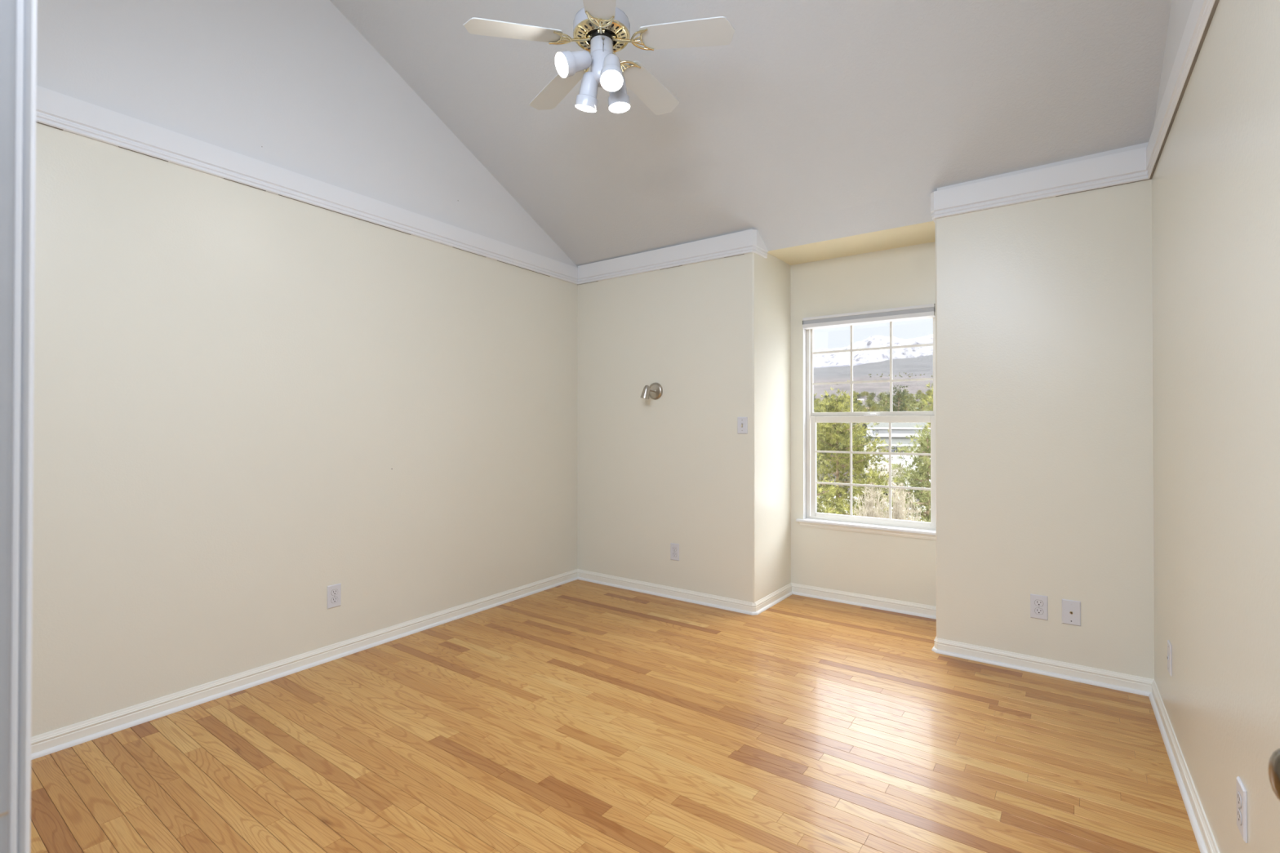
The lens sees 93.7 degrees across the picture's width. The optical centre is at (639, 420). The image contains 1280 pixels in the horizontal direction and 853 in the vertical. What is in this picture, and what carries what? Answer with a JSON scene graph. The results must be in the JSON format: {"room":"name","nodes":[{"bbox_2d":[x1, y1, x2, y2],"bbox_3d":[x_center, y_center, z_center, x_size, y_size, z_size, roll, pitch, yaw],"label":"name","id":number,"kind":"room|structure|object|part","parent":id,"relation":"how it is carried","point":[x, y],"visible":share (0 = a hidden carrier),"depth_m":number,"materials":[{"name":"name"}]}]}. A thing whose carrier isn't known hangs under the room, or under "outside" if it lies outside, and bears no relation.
{"room":"empty bedroom","nodes":[
{"label":"empty bedroom","id":0,"kind":"room"},
{"bbox_2d":[31,0,577,737],"bbox_3d":[-1.503,-0.868,3.345,0.120,4.223,3.694,0,0,34],"label":"wall","id":1,"kind":"structure","parent":0,"point":[250,402],"depth_m":2.83,"materials":[{"name":"beige paint"}]},
{"bbox_2d":[31,568,577,759],"bbox_3d":[-1.448,1.196,3.289,0.022,0.074,3.450,0,0,34],"label":"baseboard","id":2,"kind":"structure","parent":1,"relation":"attached to","point":[53,741],"depth_m":2.79,"materials":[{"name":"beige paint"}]},
{"bbox_2d":[35,84,577,284],"bbox_3d":[-1.447,-1.146,3.307,0.020,0.129,3.450,0,0,34],"label":"trim","id":3,"kind":"structure","parent":1,"relation":"attached to","point":[55,109],"depth_m":2.80,"materials":[{"name":"white paint"}]},
{"bbox_2d":[327,583,341,608],"bbox_3d":[-1.581,0.909,3.106,0.007,0.116,0.071,0,0,34],"label":"wall outlet","id":4,"kind":"object","parent":1,"relation":"attached to","point":[334,592],"visible":1,"depth_m":3.10,"materials":[{"name":"white plastic"}]},
{"bbox_2d":[331,596,337,603],"bbox_3d":[-1.580,0.929,3.105,0.003,0.028,0.034,0,0,34],"label":"receptacle","id":5,"kind":"object","parent":4,"relation":"attached to","point":[334,599],"depth_m":3.10,"materials":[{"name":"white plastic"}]},
{"bbox_2d":[331,589,337,595],"bbox_3d":[-1.580,0.889,3.105,0.003,0.028,0.034,0,0,34],"label":"receptacle","id":6,"kind":"object","parent":4,"relation":"attached to","point":[334,592],"depth_m":3.10,"materials":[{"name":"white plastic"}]},
{"bbox_2d":[30,579,1199,852],"bbox_3d":[-0.328,1.250,2.047,3.760,0.050,5.529,0,-1,36],"label":"floor","id":7,"kind":"structure","parent":0,"point":[577,716],"depth_m":2.22,"materials":[{"name":"brown wood"}]},
{"bbox_2d":[329,0,1171,266],"bbox_3d":[0.141,-2.128,2.511,3.703,1.989,4.311,0,-1,36],"label":"ceiling","id":8,"kind":"structure","parent":0,"point":[817,121],"depth_m":3.05,"materials":[{"name":"paint"}]},
{"bbox_2d":[463,0,735,115],"bbox_3d":[-0.195,-1.662,2.392,0.978,0.826,1.014,0,0,-20],"label":"ceiling fan","id":9,"kind":"object","parent":8,"relation":"hanging from","point":[601,28],"visible":1,"depth_m":2.35,"materials":[{"name":"white wood"}]},
{"bbox_3d":[-0.483,-1.485,2.288,0.367,0.055,0.131,0,0,-20],"label":"blade","id":10,"kind":"part","parent":9,"relation":"part of","materials":[{"name":"white wood"}]},
{"bbox_3d":[-0.367,-1.482,2.683,0.131,0.055,0.367,0,-1,-38],"label":"blade","id":11,"kind":"part","parent":9,"relation":"part of","materials":[{"name":"white wood"}]},
{"bbox_3d":[-0.293,-1.374,2.315,0.053,0.079,0.083,0,0,-30],"label":"bulb","id":12,"kind":"part","parent":9,"relation":"part of","materials":[{"name":"white glass"}]},
{"bbox_3d":[-0.217,-1.272,2.425,0.083,0.040,0.083,0,-1,36],"label":"bulb","id":13,"kind":"part","parent":9,"relation":"part of","materials":[{"name":"white glass"}]},
{"bbox_3d":[-0.143,-1.487,2.057,0.131,0.055,0.367,0,0,-2],"label":"blade","id":14,"kind":"part","parent":9,"relation":"part of","materials":[{"name":"white wood"}]},
{"bbox_3d":[-0.108,-1.307,2.296,0.083,0.050,0.082,0,-1,36],"label":"bulb","id":15,"kind":"part","parent":9,"relation":"part of","materials":[{"name":"white glass"}]},
{"bbox_3d":[-0.084,-1.283,2.443,0.083,0.027,0.083,0,-1,36],"label":"bulb","id":16,"kind":"part","parent":9,"relation":"part of","materials":[{"name":"white glass"}]},
{"bbox_3d":[0.044,-1.482,2.694,0.131,0.055,0.367,0,0,34],"label":"blade","id":17,"kind":"part","parent":9,"relation":"part of","materials":[{"name":"white wood"}]},
{"bbox_3d":[0.182,-1.485,2.307,0.367,0.055,0.131,0,0,16],"label":"blade","id":18,"kind":"part","parent":9,"relation":"part of","materials":[{"name":"white wood"}]},
{"bbox_2d":[751,252,791,602],"bbox_3d":[0.859,0.015,4.118,0.120,2.470,0.604,0,-1,36],"label":"wall","id":19,"kind":"structure","parent":0,"point":[771,276],"depth_m":4.05,"materials":[{"name":"beige paint"}]},
{"bbox_2d":[754,230,768,258],"bbox_3d":[0.789,-1.148,3.912,0.022,0.142,0.174,0,-1,36],"label":"trim","id":20,"kind":"structure","parent":19,"relation":"attached to","point":[762,250],"depth_m":3.89,"materials":[{"name":"white paint"}]},
{"bbox_2d":[755,582,792,614],"bbox_3d":[0.916,1.202,4.069,0.024,0.074,0.602,0,-1,36],"label":"baseboard","id":21,"kind":"structure","parent":19,"relation":"attached to","point":[763,604],"depth_m":4.05,"materials":[{"name":"beige paint"}]},
{"bbox_2d":[790,241,936,606],"bbox_3d":[1.548,0.015,4.062,1.296,2.470,0.120,0,-1,36],"label":"wall","id":22,"kind":"structure","parent":0,"point":[900,568],"depth_m":4.05,"materials":[{"name":"beige paint"}]},
{"bbox_2d":[791,582,936,619],"bbox_3d":[1.505,1.202,3.996,1.056,0.074,0.022,0,-1,36],"label":"baseboard","id":23,"kind":"structure","parent":22,"relation":"attached to","point":[861,600],"depth_m":4.00,"materials":[{"name":"beige paint"}]},
{"bbox_2d":[795,316,936,540],"bbox_3d":[1.534,0.009,4.048,0.950,1.482,0.144,0,-1,36],"label":"window","id":24,"kind":"structure","parent":22,"relation":"in","point":[904,528],"depth_m":4.09,"materials":[{"name":"white plastic"}]},
{"bbox_3d":[1.517,0.708,4.020,0.950,0.017,0.088,0,-1,36],"label":"sill","id":25,"kind":"part","parent":24,"relation":"part of","materials":[{"name":"white paint"}]},
{"bbox_2d":[802,303,935,329],"bbox_3d":[1.511,-0.690,4.022,0.848,0.073,0.073,0,-1,36],"label":"roller blind","id":26,"kind":"object","parent":24,"relation":"attached to","point":[923,311],"visible":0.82,"depth_m":3.97,"materials":[{"name":"white plastic"}]},
{"bbox_3d":[1.512,-0.717,4.022,0.847,0.020,0.072,0,-1,36],"label":"rail","id":27,"kind":"part","parent":26,"relation":"part of","materials":[{"name":"white metal"}]},
{"bbox_3d":[1.567,-0.357,4.093,0.815,0.665,0.022,0,-1,36],"label":"sash","id":28,"kind":"part","parent":24,"relation":"part of","materials":[{"name":"beige plastic"}]},
{"bbox_3d":[1.559,0.328,4.062,0.822,0.717,0.025,0,-1,36],"label":"sash","id":29,"kind":"part","parent":24,"relation":"part of","materials":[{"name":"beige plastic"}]},
{"bbox_2d":[577,142,1154,679],"bbox_3d":[0.938,-0.030,3.760,3.460,2.556,0.120,0,-1,36],"label":"wall","id":30,"kind":"structure","parent":0,"point":[1045,306],"depth_m":3.07,"materials":[{"name":"beige paint"}]},
{"bbox_2d":[640,382,662,399],"bbox_3d":[0.068,-0.210,4.231,0.123,0.124,0.151,0,-1,36],"label":"wall sconce","id":31,"kind":"object","parent":30,"relation":"attached to","point":[655,390],"visible":1,"depth_m":4.26,"materials":[{"name":"silver metal"}]},
{"bbox_3d":[0.033,-0.198,4.200,0.062,0.099,0.061,0,-1,36],"label":"lamp shade","id":32,"kind":"part","parent":31,"relation":"part of","materials":[{"name":"silver metal"}]},
{"bbox_2d":[577,229,756,284],"bbox_3d":[0.123,-1.145,4.285,1.535,0.143,0.030,0,-1,36],"label":"trim","id":33,"kind":"structure","parent":30,"relation":"attached to","point":[743,242],"depth_m":4.20,"materials":[{"name":"white paint"}]},
{"bbox_2d":[577,568,757,615],"bbox_3d":[0.123,1.204,4.268,1.537,0.074,0.034,0,-1,36],"label":"baseboard","id":34,"kind":"structure","parent":30,"relation":"attached to","point":[708,600],"depth_m":4.19,"materials":[{"name":"beige paint"}]},
{"bbox_2d":[670,542,679,560],"bbox_3d":[0.241,0.917,4.184,0.071,0.116,0.007,0,-1,36],"label":"wall outlet","id":35,"kind":"object","parent":30,"relation":"attached to","point":[674,548],"visible":1,"depth_m":4.18,"materials":[{"name":"white plastic"}]},
{"bbox_2d":[737,417,747,433],"bbox_3d":[0.659,0.032,3.879,0.070,0.108,0.016,0,-1,36],"label":"light switch","id":36,"kind":"object","parent":30,"relation":"attached to","point":[742,422],"visible":1,"depth_m":3.88,"materials":[{"name":"white plastic"}]},
{"bbox_2d":[1030,594,1048,620],"bbox_3d":[1.949,0.912,2.932,0.071,0.116,0.007,0,-1,36],"label":"wall outlet","id":37,"kind":"object","parent":30,"relation":"attached to","point":[1038,603],"visible":1,"depth_m":2.93,"materials":[{"name":"white plastic"}]},
{"bbox_2d":[1035,608,1043,614],"bbox_3d":[1.948,0.931,2.930,0.034,0.028,0.003,0,-1,36],"label":"receptacle","id":38,"kind":"object","parent":37,"relation":"attached to","point":[1037,611],"depth_m":2.93,"materials":[{"name":"white plastic"}]},
{"bbox_2d":[1035,600,1043,606],"bbox_3d":[1.948,0.892,2.931,0.034,0.028,0.003,0,-1,36],"label":"receptacle","id":39,"kind":"object","parent":37,"relation":"attached to","point":[1037,602],"depth_m":2.93,"materials":[{"name":"white plastic"}]},
{"bbox_2d":[930,146,1151,219],"bbox_3d":[1.929,-1.154,2.961,0.909,0.143,0.030,0,-1,36],"label":"trim","id":40,"kind":"structure","parent":30,"relation":"attached to","point":[1126,166],"depth_m":2.92,"materials":[{"name":"white paint"}]},
{"bbox_2d":[931,636,1154,696],"bbox_3d":[1.927,1.195,2.945,0.911,0.074,0.034,0,-1,36],"label":"baseboard","id":41,"kind":"structure","parent":30,"relation":"attached to","point":[1129,683],"depth_m":2.90,"materials":[{"name":"beige paint"}]},
{"bbox_2d":[1062,599,1080,626],"bbox_3d":[2.050,0.914,2.854,0.073,0.116,0.012,0,-1,36],"label":"cable jack","id":42,"kind":"object","parent":30,"relation":"attached to","point":[1071,610],"visible":1,"depth_m":2.85,"materials":[{"name":"white plastic"}]},
{"bbox_2d":[934,218,937,638],"bbox_3d":[1.808,0.011,3.422,0.120,2.470,0.604,0,-1,36],"label":"wall","id":43,"kind":"structure","parent":0,"point":[935,220],"depth_m":3.21,"materials":[{"name":"beige paint"}]},
{"bbox_2d":[1151,0,1279,852],"bbox_3d":[1.360,-0.895,1.244,0.123,4.250,3.688,0,-1,35],"label":"wall","id":44,"kind":"structure","parent":0,"point":[1215,180],"depth_m":1.55,"materials":[{"name":"cream paint"}]},
{"bbox_2d":[1167,640,1172,676],"bbox_3d":[2.019,0.906,2.291,0.009,0.116,0.071,0,-1,35],"label":"phone jack","id":45,"kind":"object","parent":44,"relation":"attached to","point":[1169,645],"visible":1,"depth_m":2.27,"materials":[{"name":"white plastic"}]},
{"bbox_2d":[1146,0,1219,178],"bbox_3d":[1.304,-1.159,1.288,0.020,0.129,3.448,0,-1,35],"label":"trim","id":46,"kind":"structure","parent":44,"relation":"attached to","point":[1202,13],"depth_m":1.96,"materials":[{"name":"white paint"}]},
{"bbox_2d":[1148,680,1219,852],"bbox_3d":[1.302,1.183,1.272,0.022,0.074,3.448,0,-1,35],"label":"baseboard","id":47,"kind":"structure","parent":44,"relation":"attached to","point":[1204,837],"depth_m":1.98,"materials":[{"name":"beige paint"}]},
{"bbox_2d":[1235,776,1247,843],"bbox_3d":[1.391,0.899,1.390,0.007,0.116,0.071,0,-1,35],"label":"wall outlet","id":48,"kind":"object","parent":44,"relation":"attached to","point":[1242,797],"visible":1,"depth_m":1.37,"materials":[{"name":"white plastic"}]},
{"bbox_2d":[1236,791,1241,808],"bbox_3d":[1.390,0.879,1.391,0.003,0.028,0.034,0,-1,35],"label":"receptacle","id":49,"kind":"object","parent":48,"relation":"attached to","point":[1238,793],"depth_m":1.39,"materials":[{"name":"white plastic"}]},
{"bbox_2d":[1237,808,1241,825],"bbox_3d":[1.390,0.919,1.391,0.003,0.028,0.034,0,-1,35],"label":"receptacle","id":50,"kind":"object","parent":48,"relation":"attached to","point":[1239,811],"depth_m":1.39,"materials":[{"name":"white plastic"}]},
{"bbox_2d":[1268,748,1279,800],"bbox_3d":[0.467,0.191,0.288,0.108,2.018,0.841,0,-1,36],"label":"door knob","id":51,"kind":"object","parent":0,"point":[1274,760],"depth_m":0.59,"materials":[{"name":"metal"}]},
{"bbox_3d":[-1.080,-0.885,0.824,3.444,4.222,0.120,0,-1,36],"label":"wall","id":52,"kind":"structure","parent":0,"visible":0},
{"bbox_2d":[0,0,17,852],"bbox_3d":[-0.128,0.182,0.116,0.892,2.057,0.128,0,-1,36],"label":"trim","id":53,"kind":"structure","parent":52,"relation":"attached to","point":[7,7],"depth_m":0.42,"materials":[{"name":"grey paint"}]},
{"bbox_2d":[9,0,36,852],"bbox_3d":[-0.087,0.160,0.168,0.985,2.102,0.011,0,-1,36],"label":"trim","id":54,"kind":"structure","parent":52,"relation":"attached to","point":[26,10],"depth_m":0.43,"materials":[{"name":"white paint"}]},
{"label":"outside","id":55,"kind":"structure","parent":0,"visible":0},
{"bbox_2d":[813,355,933,497],"bbox_3d":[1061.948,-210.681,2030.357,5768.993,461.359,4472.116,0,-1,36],"label":"hillside","id":56,"kind":"structure","parent":55,"point":[917,366],"depth_m":1367.07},
{"bbox_2d":[822,443,843,465],"bbox_3d":[22.031,3.672,66.760,4.188,3.722,3.883,0,0,-22],"label":"bush","id":57,"kind":"object","parent":56,"relation":"on","point":[832,454],"visible":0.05,"depth_m":66.58,"materials":[{"name":"green plant"}]},
{"bbox_2d":[833,433,863,469],"bbox_3d":[21.399,3.351,60.632,4.500,4.312,4.330,0,-1,-45],"label":"bush","id":58,"kind":"object","parent":56,"relation":"on","point":[845,433],"visible":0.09,"depth_m":60.69,"materials":[{"name":"green plant"}]},
{"bbox_2d":[842,432,862,448],"bbox_3d":[26.813,3.411,77.883,5.449,4.632,5.496,0,-1,35],"label":"bush","id":59,"kind":"object","parent":56,"relation":"on","point":[847,433],"visible":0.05,"depth_m":77.31,"materials":[{"name":"green plant"}]},
{"bbox_2d":[841,423,863,440],"bbox_3d":[40.918,3.131,114.223,6.503,5.886,6.893,0,0,33],"label":"bush","id":60,"kind":"object","parent":56,"relation":"on","point":[855,424],"visible":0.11,"depth_m":114.07,"materials":[{"name":"green plant"}]},
{"bbox_2d":[853,422,866,442],"bbox_3d":[34.980,2.857,91.680,7.063,6.281,6.453,0,0,-5],"label":"bush","id":61,"kind":"object","parent":56,"relation":"on","point":[864,433],"visible":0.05,"depth_m":91.72,"materials":[{"name":"green plant"}]},
{"bbox_2d":[864,399,872,404],"bbox_3d":[212.487,-16.771,558.513,8.488,8.262,9.290,0,0,-31],"label":"bush","id":62,"kind":"object","parent":56,"relation":"on","point":[868,401],"visible":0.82,"depth_m":557.76,"materials":[{"name":"green plant"}]},
{"bbox_2d":[864,402,873,409],"bbox_3d":[190.709,-11.222,500.834,8.971,7.625,9.048,0,0,28],"label":"bush","id":63,"kind":"object","parent":56,"relation":"on","point":[869,404],"visible":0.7,"depth_m":500.34,"materials":[{"name":"green plant"}]},
{"bbox_2d":[867,405,876,412],"bbox_3d":[184.039,-8.586,472.585,9.304,7.944,8.777,0,0,27],"label":"bush","id":64,"kind":"object","parent":56,"relation":"on","point":[872,408],"visible":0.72,"depth_m":472.50,"materials":[{"name":"green plant"}]},
{"bbox_2d":[867,391,876,397],"bbox_3d":[274.921,-29.907,709.905,11.431,9.633,11.333,0,0,27],"label":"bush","id":65,"kind":"object","parent":56,"relation":"on","point":[870,393],"visible":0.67,"depth_m":709.91,"materials":[{"name":"green plant"}]},
{"bbox_2d":[873,402,879,409],"bbox_3d":[199.370,-11.601,506.116,7.888,7.678,8.634,0,0,-30],"label":"bush","id":66,"kind":"object","parent":56,"relation":"on","point":[876,404],"visible":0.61,"depth_m":505.19,"materials":[{"name":"green plant"}]},
{"bbox_2d":[875,393,884,400],"bbox_3d":[254.354,-24.086,633.617,11.157,9.483,11.253,0,0,-22],"label":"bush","id":67,"kind":"object","parent":56,"relation":"on","point":[879,398],"visible":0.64,"depth_m":633.57,"materials":[{"name":"green plant"}]},
{"bbox_2d":[872,391,893,411],"bbox_3d":[28.638,1.258,69.999,5.126,9.548,4.679,0,0,16],"label":"fir tree","id":68,"kind":"object","parent":56,"relation":"on","point":[885,404],"visible":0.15,"depth_m":69.97,"materials":[{"name":"green plant"}]},
{"bbox_2d":[883,384,914,411],"bbox_3d":[26.975,1.081,61.858,4.936,9.783,5.492,0,0,26],"label":"fir tree","id":69,"kind":"object","parent":56,"relation":"on","point":[898,393],"visible":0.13,"depth_m":61.87,"materials":[{"name":"green plant"}]},
{"bbox_2d":[902,402,911,411],"bbox_3d":[210.936,-10.662,476.244,9.467,8.568,10.035,0,0,-23],"label":"bush","id":70,"kind":"object","parent":56,"relation":"on","point":[906,407],"visible":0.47,"depth_m":475.34,"materials":[{"name":"green plant"}]},
{"bbox_2d":[905,393,933,411],"bbox_3d":[21.671,1.640,46.036,4.174,7.631,4.413,0,0,-20],"label":"pine tree","id":71,"kind":"object","parent":56,"relation":"on","point":[920,405],"visible":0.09,"depth_m":45.96,"materials":[{"name":"green plant"}]},
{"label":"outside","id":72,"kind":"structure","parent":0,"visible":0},
{"bbox_2d":[816,494,930,516],"bbox_3d":[14.915,4.581,20.308,60.000,0.374,41.250,0,-1,36],"label":"snow","id":73,"kind":"object","parent":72,"point":[841,495],"depth_m":34.93,"materials":[{"name":"white snow"}]},
{"bbox_2d":[816,452,857,514],"bbox_3d":[3.096,2.758,10.937,1.924,4.467,1.767,0,0,19],"label":"pine tree","id":74,"kind":"object","parent":73,"relation":"on","point":[818,457],"visible":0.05,"depth_m":10.87,"materials":[{"name":"green plant"}]},
{"bbox_2d":[813,379,916,515],"bbox_3d":[5.077,1.918,15.561,3.412,6.016,3.431,0,0,-9],"label":"pine tree","id":75,"kind":"object","parent":73,"relation":"on","point":[832,442],"visible":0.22,"depth_m":15.38,"materials":[{"name":"green plant"}]},
{"bbox_2d":[832,466,899,519],"bbox_3d":[4.886,2.984,12.794,2.127,4.044,1.938,0,0,0],"label":"pine tree","id":76,"kind":"object","parent":73,"relation":"on","point":[868,479],"visible":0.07,"depth_m":12.71,"materials":[{"name":"green plant"}]},
{"bbox_2d":[852,483,894,519],"bbox_3d":[3.856,2.771,9.961,1.180,3.526,1.103,0,0,-26],"label":"dry shrub","id":77,"kind":"object","parent":73,"relation":"on","point":[870,511],"visible":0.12,"depth_m":9.97,"materials":[{"name":"beige plant"}]},
{"bbox_2d":[862,422,930,502],"bbox_3d":[16.569,2.267,36.962,5.652,5.037,9.320,0,0,18],"label":"house","id":78,"kind":"structure","parent":73,"relation":"on","point":[899,430],"depth_m":34.67,"materials":[{"name":"white"}]},
{"bbox_3d":[13.702,2.107,33.024,2.530,0.401,0.070,0,0,18],"label":"balcony railing","id":79,"kind":"part","parent":78,"relation":"part of","materials":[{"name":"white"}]},
{"bbox_2d":[875,483,923,521],"bbox_3d":[4.272,2.768,9.879,1.148,3.533,1.105,0,0,28],"label":"dry shrub","id":80,"kind":"object","parent":73,"relation":"on","point":[896,510],"visible":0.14,"depth_m":9.84,"materials":[{"name":"beige plant"}]},
{"bbox_2d":[873,423,930,522],"bbox_3d":[6.668,2.488,13.959,2.530,4.855,2.464,0,0,-13],"label":"pine tree","id":81,"kind":"object","parent":73,"relation":"on","point":[919,494],"visible":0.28,"depth_m":13.91,"materials":[{"name":"green plant"}]},
{"bbox_2d":[891,499,929,522],"bbox_3d":[4.876,3.211,11.176,1.485,3.567,1.674,0,0,-16],"label":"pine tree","id":82,"kind":"object","parent":73,"relation":"on","point":[912,500],"visible":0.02,"depth_m":11.12,"materials":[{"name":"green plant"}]},
{"bbox_2d":[905,382,933,521],"bbox_3d":[9.843,1.779,19.974,1.773,6.163,1.940,0,-1,-40],"label":"pine tree","id":83,"kind":"object","parent":73,"relation":"on","point":[929,387],"visible":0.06,"depth_m":19.98,"materials":[{"name":"green plant"}]},
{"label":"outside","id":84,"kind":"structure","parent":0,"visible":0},
{"bbox_2d":[813,333,933,368],"bbox_3d":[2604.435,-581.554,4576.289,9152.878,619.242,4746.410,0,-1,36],"label":"sky","id":85,"kind":"structure","parent":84,"point":[843,358],"depth_m":4694.10,"materials":[{"name":"white"}]}
]}

